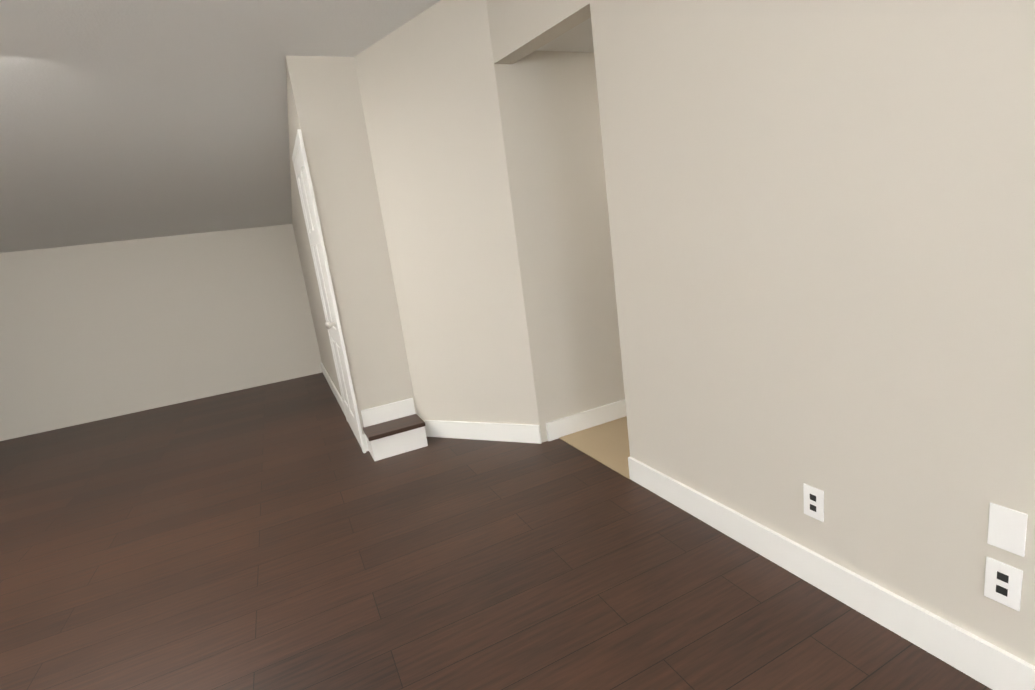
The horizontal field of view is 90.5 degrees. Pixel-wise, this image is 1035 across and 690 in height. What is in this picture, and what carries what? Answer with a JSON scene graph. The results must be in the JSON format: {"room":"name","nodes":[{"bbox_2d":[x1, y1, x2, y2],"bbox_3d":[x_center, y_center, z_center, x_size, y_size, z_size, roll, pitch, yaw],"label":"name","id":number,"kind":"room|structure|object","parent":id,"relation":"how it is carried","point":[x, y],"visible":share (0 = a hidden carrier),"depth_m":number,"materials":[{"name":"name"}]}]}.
{"room":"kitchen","nodes":[
{"label":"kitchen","id":0,"kind":"room"},
{"bbox_2d":[0,224,321,440],"bbox_3d":[-4.056,-0.270,5.906,9.950,1.915,0.120,-13,13,-24],"label":"wall","id":1,"kind":"structure","parent":0,"point":[95,332],"depth_m":5.78,"materials":[{"name":"beige paint"}]},
{"bbox_2d":[0,0,440,252],"bbox_3d":[-2.170,-1.306,1.260,10.300,1.600,9.731,-13,13,-24],"label":"ceiling","id":2,"kind":"structure","parent":0,"point":[122,120],"depth_m":3.43,"materials":[{"name":"white paint"}]},
{"bbox_2d":[354,0,539,424],"bbox_3d":[-0.447,-0.735,3.479,1.009,2.887,0.120,-2,13,26],"label":"wall","id":3,"kind":"structure","parent":0,"point":[428,91],"depth_m":3.39,"materials":[{"name":"beige paint"}]},
{"bbox_2d":[423,420,536,442],"bbox_3d":[-0.286,0.617,3.707,0.682,0.130,0.750,-13,13,-24],"label":"baseboard","id":4,"kind":"structure","parent":3,"relation":"attached to","point":[524,433],"depth_m":3.67,"materials":[{"name":"white wood"}]},
{"bbox_2d":[0,372,991,689],"bbox_3d":[-1.781,1.327,1.778,10.250,0.080,9.631,-13,13,-24],"label":"floor","id":5,"kind":"structure","parent":0,"point":[288,534],"depth_m":2.29,"materials":[{"name":"brown wood"}]},
{"bbox_2d":[286,56,416,433],"bbox_3d":[-1.744,-0.799,5.058,0.550,2.699,3.250,-13,13,-24],"label":"wall block","id":6,"kind":"object","parent":5,"relation":"on","point":[325,112],"visible":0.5,"depth_m":3.56,"materials":[{"name":"beige paint"}]},
{"bbox_2d":[292,129,365,452],"bbox_3d":[-1.486,-0.350,3.910,0.088,2.230,0.940,-13,13,-24],"label":"door","id":7,"kind":"structure","parent":6,"relation":"attached to","point":[311,218],"depth_m":3.74,"materials":[{"name":"white wood"}]},
{"bbox_2d":[321,363,368,450],"bbox_3d":[-1.830,0.506,5.199,0.016,0.130,3.266,-13,13,-24],"label":"baseboard","id":8,"kind":"structure","parent":6,"relation":"attached to","point":[330,382],"depth_m":5.21,"materials":[{"name":"white wood"}]},
{"bbox_2d":[361,398,427,460],"bbox_3d":[-0.891,0.604,3.704,0.400,0.310,0.259,-13,13,-24],"label":"step","id":9,"kind":"structure","parent":5,"relation":"on","point":[393,429],"depth_m":3.67,"materials":[{"name":"white wood"}]},
{"bbox_2d":[494,51,624,442],"bbox_3d":[1.037,-0.843,3.769,2.380,2.600,0.120,-13,13,-24],"label":"wall","id":10,"kind":"structure","parent":0,"point":[550,116],"depth_m":3.33,"materials":[{"name":"beige paint"}]},
{"bbox_2d":[537,399,626,443],"bbox_3d":[1.165,0.379,3.933,2.272,0.130,0.016,-13,13,-24],"label":"baseboard","id":11,"kind":"structure","parent":10,"relation":"attached to","point":[590,418],"depth_m":3.61,"materials":[{"name":"white wood"}]},
{"bbox_2d":[535,17,593,51],"bbox_3d":[1.145,-1.972,3.145,1.993,0.080,0.790,-13,13,-24],"label":"ceiling","id":12,"kind":"structure","parent":0,"point":[578,38],"depth_m":3.04,"materials":[{"name":"white paint"}]},
{"bbox_2d":[559,416,629,478],"bbox_3d":[1.402,0.476,3.629,2.133,0.005,0.790,-13,13,-24],"label":"floor","id":13,"kind":"structure","parent":0,"point":[607,444],"depth_m":3.36,"materials":[{"name":"beige"}]},
{"bbox_2d":[486,0,1034,665],"bbox_3d":[1.277,-0.592,0.735,0.267,3.290,5.613,-13,13,-24],"label":"wall","id":14,"kind":"structure","parent":0,"point":[822,222],"depth_m":1.60,"materials":[{"name":"beige paint"}]},
{"bbox_2d":[803,483,823,521],"bbox_3d":[1.056,0.562,1.829,0.007,0.120,0.075,-13,13,-24],"label":"electrical outlet","id":15,"kind":"object","parent":14,"relation":"attached to","point":[813,497],"visible":1,"depth_m":1.82,"materials":[{"name":"white plastic"}]},
{"bbox_2d":[628,457,1034,689],"bbox_3d":[1.628,0.985,0.759,0.016,0.130,4.661,-13,13,-24],"label":"baseboard","id":16,"kind":"structure","parent":14,"relation":"attached to","point":[984,662],"depth_m":1.72,"materials":[{"name":"white wood"}]},
{"bbox_2d":[984,557,1022,610],"bbox_3d":[1.284,0.631,1.357,0.007,0.120,0.075,-13,13,-24],"label":"electrical outlet","id":17,"kind":"object","parent":14,"relation":"attached to","point":[1003,584],"visible":1,"depth_m":1.35,"materials":[{"name":"white plastic"}]},
{"bbox_2d":[987,502,1027,556],"bbox_3d":[1.264,0.476,1.325,0.006,0.120,0.075,-13,13,-24],"label":"blank wall plate","id":18,"kind":"object","parent":14,"relation":"attached to","point":[1007,529],"visible":1,"depth_m":1.32,"materials":[{"name":"white plastic"}]}
]}

